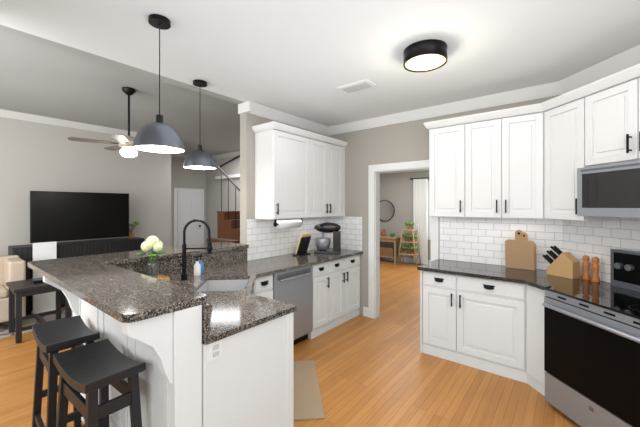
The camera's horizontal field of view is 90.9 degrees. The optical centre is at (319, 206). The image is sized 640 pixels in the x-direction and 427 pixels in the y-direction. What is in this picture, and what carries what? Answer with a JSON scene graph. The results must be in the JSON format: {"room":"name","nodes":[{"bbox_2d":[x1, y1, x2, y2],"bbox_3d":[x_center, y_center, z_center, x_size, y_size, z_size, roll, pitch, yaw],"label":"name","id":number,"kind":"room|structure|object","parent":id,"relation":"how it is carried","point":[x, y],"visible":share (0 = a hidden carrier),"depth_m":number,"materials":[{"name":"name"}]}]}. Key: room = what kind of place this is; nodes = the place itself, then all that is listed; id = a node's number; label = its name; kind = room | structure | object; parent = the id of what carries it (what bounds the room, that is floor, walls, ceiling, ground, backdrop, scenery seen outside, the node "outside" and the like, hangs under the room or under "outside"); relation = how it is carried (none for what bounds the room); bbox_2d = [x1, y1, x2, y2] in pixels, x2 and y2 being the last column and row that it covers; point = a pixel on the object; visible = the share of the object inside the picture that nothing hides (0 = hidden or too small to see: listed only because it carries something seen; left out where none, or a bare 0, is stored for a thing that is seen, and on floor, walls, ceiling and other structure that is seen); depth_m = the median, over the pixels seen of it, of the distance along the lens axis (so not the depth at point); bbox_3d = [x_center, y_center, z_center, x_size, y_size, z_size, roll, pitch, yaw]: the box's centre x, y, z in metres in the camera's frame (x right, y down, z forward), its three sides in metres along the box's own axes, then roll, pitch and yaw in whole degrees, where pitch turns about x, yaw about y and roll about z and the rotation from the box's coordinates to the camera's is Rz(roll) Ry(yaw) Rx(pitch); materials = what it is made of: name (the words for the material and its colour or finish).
{"room":"kitchen","nodes":[
{"label":"kitchen","id":0,"kind":"room"},
{"bbox_2d":[0,32,239,155],"bbox_3d":[-3.844,-1.437,4.264,5.200,0.100,8.360,0,0,39],"label":"ceiling","id":1,"kind":"structure","parent":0,"point":[36,78],"depth_m":4.06,"materials":[{"name":"white paint"}]},
{"bbox_2d":[68,87,137,157],"bbox_3d":[-2.296,-0.982,3.742,1.061,0.809,1.091,0,0,39],"label":"ceiling fan","id":2,"kind":"object","parent":1,"relation":"hanging from","point":[125,143],"depth_m":3.66,"materials":[{"name":"white metal"}]},
{"bbox_2d":[43,276,201,426],"bbox_3d":[-0.859,1.016,2.500,1.665,1.074,1.800,0,0,39],"label":"wall","id":3,"kind":"structure","parent":0,"point":[170,344],"depth_m":1.50,"materials":[{"name":"white"}]},
{"bbox_2d":[28,242,248,322],"bbox_3d":[-0.993,0.460,2.594,1.990,0.035,1.816,0,0,39],"label":"bar","id":4,"kind":"object","parent":3,"relation":"on","point":[125,295],"visible":0.98,"depth_m":1.78,"materials":[{"name":"stone"}]},
{"bbox_2d":[0,260,580,426],"bbox_3d":[-1.117,1.603,4.758,10.600,0.100,12.900,0,0,39],"label":"floor","id":5,"kind":"structure","parent":0,"point":[371,372],"depth_m":2.76,"materials":[{"name":"brown wood"}]},
{"bbox_2d":[0,307,72,338],"bbox_3d":[-4.678,1.547,3.158,0.800,0.010,3.750,0,0,39],"label":"rug","id":6,"kind":"object","parent":5,"relation":"on","point":[4,332],"visible":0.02,"depth_m":4.17,"materials":[{"name":"fabric"}]},
{"bbox_2d":[0,255,25,322],"bbox_3d":[-4.245,1.107,3.875,0.580,0.868,0.850,0,0,39],"label":"armchair","id":7,"kind":"object","parent":6,"relation":"on","point":[12,267],"visible":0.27,"depth_m":3.98,"materials":[{"name":"beige fabric"}]},
{"bbox_2d":[6,277,70,342],"bbox_3d":[-3.454,1.222,3.888,0.560,0.638,0.540,0,0,39],"label":"side table","id":8,"kind":"object","parent":6,"relation":"on","point":[17,290],"visible":0.65,"depth_m":3.79,"materials":[{"name":"black wood"}]},
{"bbox_2d":[30,191,128,313],"bbox_3d":[-3.677,0.662,4.921,0.200,1.755,1.265,0,0,39],"label":"tv","id":9,"kind":"object","parent":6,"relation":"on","point":[55,216],"visible":0.84,"depth_m":4.76,"materials":[{"name":"black glass"}]},
{"bbox_2d":[32,315,99,426],"bbox_3d":[-1.594,1.159,1.970,0.507,0.783,0.262,0,0,41],"label":"bar stool","id":10,"kind":"object","parent":5,"relation":"on","point":[52,337],"visible":0.73,"depth_m":1.94,"materials":[{"name":"black wood"}]},
{"bbox_2d":[8,237,143,311],"bbox_3d":[-3.869,1.068,5.156,0.398,0.970,1.720,0,0,39],"label":"media console","id":11,"kind":"object","parent":5,"relation":"on","point":[101,246],"visible":0.31,"depth_m":4.96,"materials":[{"name":"black wood"}]},
{"bbox_2d":[128,221,139,237],"bbox_3d":[-3.424,0.432,5.709,0.280,0.300,0.285,0,0,39],"label":"potted plant","id":12,"kind":"object","parent":11,"relation":"on","point":[131,235],"visible":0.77,"depth_m":5.69,"materials":[{"name":"green plant"}]},
{"bbox_2d":[53,338,145,426],"bbox_3d":[-1.118,1.159,1.589,0.507,0.783,0.262,0,0,37],"label":"bar stool","id":13,"kind":"object","parent":5,"relation":"on","point":[86,369],"visible":1,"depth_m":1.54,"materials":[{"name":"black wood"}]},
{"bbox_2d":[206,238,239,243],"bbox_3d":[-1.455,1.053,5.497,0.750,1.000,0.730,0,0,39],"label":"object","id":14,"kind":"object","parent":5,"relation":"on","point":[213,240],"visible":0.05,"depth_m":5.21,"materials":[{"name":"wood"}]},
{"bbox_2d":[217,211,239,241],"bbox_3d":[-1.171,0.833,6.587,2.030,1.440,0.912,0,0,39],"label":"stairs","id":15,"kind":"structure","parent":5,"relation":"on","point":[226,229],"depth_m":6.73,"materials":[{"name":"brown wood"}]},
{"bbox_2d":[217,166,239,228],"bbox_3d":[-1.393,0.339,6.247,2.132,2.426,0.080,0,0,39],"label":"stair rail","id":16,"kind":"object","parent":15,"relation":"attached to","point":[218,167],"visible":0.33,"depth_m":6.65,"materials":[{"name":"black metal"}]},
{"bbox_2d":[116,248,362,426],"bbox_3d":[-0.218,1.016,3.188,1.563,1.073,3.024,0,0,39],"label":"base cabinets","id":17,"kind":"object","parent":5,"relation":"on","point":[247,334],"visible":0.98,"depth_m":1.97,"materials":[{"name":"white wood"}]},
{"bbox_2d":[135,236,169,280],"bbox_3d":[-1.430,0.445,2.655,0.176,0.390,0.265,0,0,39],"label":"flower vase","id":18,"kind":"object","parent":17,"relation":"on","point":[151,243],"visible":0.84,"depth_m":2.63,"materials":[{"name":"white plant"}]},
{"bbox_2d":[180,219,212,280],"bbox_3d":[-1.078,0.376,2.740,0.266,0.527,0.126,0,0,-26],"label":"faucet","id":19,"kind":"object","parent":17,"relation":"on","point":[184,276],"visible":1,"depth_m":2.73,"materials":[{"name":"black metal"}]},
{"bbox_2d":[194,256,200,275],"bbox_3d":[-1.137,0.551,2.917,0.060,0.177,0.059,0,0,39],"label":"soap bottle","id":20,"kind":"object","parent":17,"relation":"on","point":[197,267],"visible":1,"depth_m":2.90,"materials":[{"name":"white plastic"}]},
{"bbox_2d":[199,255,203,272],"bbox_3d":[-1.146,0.556,3.018,0.056,0.167,0.057,0,0,39],"label":"soap bottle","id":21,"kind":"object","parent":17,"relation":"on","point":[200,256],"visible":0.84,"depth_m":3.01,"materials":[{"name":"blue plastic"}]},
{"bbox_2d":[292,233,310,256],"bbox_3d":[-0.232,0.498,4.125,0.136,0.282,0.260,0,0,29],"label":"cookbook stand","id":22,"kind":"object","parent":17,"relation":"on","point":[304,240],"visible":1,"depth_m":4.08,"materials":[{"name":"black wood"}]},
{"bbox_2d":[314,222,340,253],"bbox_3d":[0.101,0.431,4.313,0.376,0.417,0.220,0,0,9],"label":"stand mixer","id":23,"kind":"object","parent":17,"relation":"on","point":[322,243],"visible":1,"depth_m":4.24,"materials":[{"name":"black"}]},
{"bbox_2d":[272,265,312,344],"bbox_3d":[-0.480,1.114,3.576,0.613,0.867,0.598,0,0,39],"label":"dishwasher","id":24,"kind":"object","parent":5,"relation":"on","point":[295,286],"visible":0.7,"depth_m":3.46,"materials":[{"name":"silver metal"}]},
{"bbox_2d":[293,360,324,420],"bbox_3d":[-0.235,1.547,2.701,0.924,0.010,0.924,0,0,39],"label":"kitchen mat","id":25,"kind":"object","parent":5,"relation":"on","point":[307,401],"depth_m":2.59,"materials":[{"name":"beige fabric"}]},
{"bbox_2d":[380,229,400,263],"bbox_3d":[1.889,1.108,8.802,0.680,0.890,0.370,0,0,39],"label":"console table","id":26,"kind":"object","parent":5,"relation":"on","point":[389,252],"visible":0.65,"depth_m":8.69,"materials":[{"name":"beige wood"}]},
{"bbox_2d":[398,222,420,266],"bbox_3d":[2.354,0.984,8.295,0.524,1.139,0.308,0,0,39],"label":"plant stand","id":27,"kind":"object","parent":5,"relation":"on","point":[404,247],"visible":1,"depth_m":8.25,"materials":[{"name":"brown wood"}]},
{"bbox_2d":[417,259,609,395],"bbox_3d":[1.780,1.097,3.002,1.579,0.912,0.818,0,0,39],"label":"base unit","id":28,"kind":"object","parent":5,"relation":"on","point":[485,317],"visible":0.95,"depth_m":2.95,"materials":[{"name":"white wood"}]},
{"bbox_2d":[505,230,534,269],"bbox_3d":[2.012,0.438,3.179,0.250,0.402,0.080,0,0,39],"label":"cutting board","id":29,"kind":"object","parent":28,"relation":"on","point":[519,253],"visible":1,"depth_m":3.17,"materials":[{"name":"beige wood"}]},
{"bbox_2d":[523,232,535,269],"bbox_3d":[2.085,0.452,3.221,0.210,0.375,0.044,0,0,39],"label":"cutting board","id":30,"kind":"object","parent":28,"relation":"on","point":[525,235],"visible":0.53,"depth_m":3.16,"materials":[{"name":"brown wood"}]},
{"bbox_2d":[542,246,579,278],"bbox_3d":[2.201,0.505,2.895,0.100,0.269,0.276,0,0,-21],"label":"knife block","id":31,"kind":"object","parent":28,"relation":"on","point":[565,265],"visible":1,"depth_m":2.83,"materials":[{"name":"brown wood"}]},
{"bbox_2d":[582,255,589,279],"bbox_3d":[2.324,0.535,2.753,0.060,0.210,0.060,0,0,39],"label":"pepper mill","id":32,"kind":"object","parent":28,"relation":"on","point":[585,264],"visible":1,"depth_m":2.73,"materials":[{"name":"brown wood"}]},
{"bbox_2d":[591,257,599,281],"bbox_3d":[2.334,0.535,2.668,0.060,0.210,0.060,0,0,39],"label":"pepper mill","id":33,"kind":"object","parent":28,"relation":"on","point":[595,277],"visible":1,"depth_m":2.65,"materials":[{"name":"brown wood"}]},
{"bbox_2d":[542,249,639,426],"bbox_3d":[2.091,0.948,2.113,0.713,1.210,0.760,0,0,-6],"label":"stove","id":34,"kind":"object","parent":5,"relation":"on","point":[592,333],"visible":1,"depth_m":2.12,"materials":[{"name":"silver metal"}]},
{"bbox_2d":[0,95,620,314],"bbox_3d":[-1.099,0.083,4.168,9.607,2.940,11.640,0,0,39],"label":"wall","id":35,"kind":"structure","parent":0,"point":[34,156],"depth_m":4.97,"materials":[{"name":"beige paint"}]},
{"bbox_2d":[174,188,203,246],"bbox_3d":[-3.520,0.538,8.553,0.101,2.030,0.860,0,0,39],"label":"door","id":36,"kind":"structure","parent":35,"relation":"in","point":[188,203],"depth_m":8.54,"materials":[{"name":"white wood"}]},
{"bbox_2d":[215,155,239,178],"bbox_3d":[-2.299,-1.036,8.162,1.300,0.618,0.097,0,0,39],"label":"staircase","id":37,"kind":"structure","parent":35,"relation":"attached to","point":[232,175],"depth_m":8.14,"materials":[{"name":"white wood"}]},
{"bbox_2d":[252,121,347,219],"bbox_3d":[-0.198,-0.392,4.165,0.373,1.090,1.473,0,0,39],"label":"upper cabinet","id":38,"kind":"object","parent":35,"relation":"attached to","point":[300,173],"visible":1,"depth_m":3.83,"materials":[{"name":"white wood"}]},
{"bbox_2d":[273,218,302,228],"bbox_3d":[-0.390,0.214,3.971,0.110,0.121,0.490,0,0,39],"label":"paper towel","id":39,"kind":"object","parent":38,"relation":"attached to","point":[285,223],"visible":0.96,"depth_m":3.90,"materials":[{"name":"white paper"}]},
{"bbox_2d":[0,44,639,318],"bbox_3d":[-1.099,0.084,4.168,9.367,2.938,11.400,0,0,39],"label":"trim","id":40,"kind":"structure","parent":35,"relation":"attached to","point":[630,57],"depth_m":4.08,"materials":[{"name":"white wood"}]},
{"bbox_2d":[380,200,394,220],"bbox_3d":[1.863,0.133,9.073,0.610,0.610,0.030,0,0,39],"label":"round mirror","id":41,"kind":"object","parent":35,"relation":"attached to","point":[387,210],"visible":0.78,"depth_m":9.04,"materials":[{"name":"black metal"}]},
{"bbox_2d":[409,177,428,263],"bbox_3d":[3.226,0.388,7.944,2.000,2.290,0.092,0,0,39],"label":"curtain","id":42,"kind":"object","parent":35,"relation":"hanging from","point":[420,185],"visible":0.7,"depth_m":8.35,"materials":[{"name":"white fabric"}]},
{"bbox_2d":[428,180,430,239],"bbox_3d":[3.328,0.103,7.910,1.260,1.560,0.017,0,0,39],"label":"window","id":43,"kind":"structure","parent":35,"relation":"in","point":[429,218],"depth_m":8.28,"materials":[{"name":"white"}]},
{"bbox_2d":[247,216,639,282],"bbox_3d":[1.256,0.360,2.954,4.153,0.555,1.545,0,0,39],"label":"wall tile","id":44,"kind":"structure","parent":35,"relation":"attached to","point":[476,240],"depth_m":3.46,"materials":[{"name":"white tile"}]},
{"bbox_2d":[423,63,639,220],"bbox_3d":[1.988,-0.407,2.490,1.025,1.060,2.904,0,0,-16],"label":"upper cabinet","id":45,"kind":"object","parent":35,"relation":"attached to","point":[522,162],"visible":0.91,"depth_m":2.94,"materials":[{"name":"white wood"}]},
{"bbox_2d":[577,160,639,217],"bbox_3d":[2.243,-0.110,2.130,0.431,0.375,0.754,0,0,-6],"label":"microwave","id":46,"kind":"object","parent":45,"relation":"attached to","point":[609,190],"visible":1,"depth_m":2.23,"materials":[{"name":"silver metal"}]},
{"bbox_2d":[0,0,639,126],"bbox_3d":[-0.084,-1.322,3.355,7.007,0.550,11.640,0,0,39],"label":"ceiling","id":47,"kind":"structure","parent":0,"point":[292,57],"depth_m":2.28,"materials":[{"name":"white paint"}]},
{"bbox_2d":[132,14,184,153],"bbox_3d":[-1.031,-0.779,2.025,0.304,0.834,0.304,0,0,39],"label":"pendant light","id":48,"kind":"object","parent":47,"relation":"hanging from","point":[158,136],"visible":1,"depth_m":1.97,"materials":[{"name":"black metal"}]},
{"bbox_2d":[183,79,216,169],"bbox_3d":[-1.158,-0.782,3.040,0.304,0.829,0.304,0,0,39],"label":"pendant light","id":49,"kind":"object","parent":47,"relation":"hanging from","point":[199,159],"visible":1,"depth_m":2.96,"materials":[{"name":"black metal"}]},
{"bbox_2d":[337,79,375,92],"bbox_3d":[0.364,-1.187,3.141,0.340,0.019,0.180,0,0,39],"label":"ceiling vent","id":50,"kind":"object","parent":47,"relation":"attached to","point":[363,84],"depth_m":3.11,"materials":[{"name":"white metal"}]},
{"bbox_2d":[403,39,446,72],"bbox_3d":[0.806,-1.138,2.417,0.320,0.117,0.320,0,0,39],"label":"ceiling light","id":51,"kind":"object","parent":47,"relation":"attached to","point":[427,55],"depth_m":2.32,"materials":[{"name":"black metal"}]}
]}

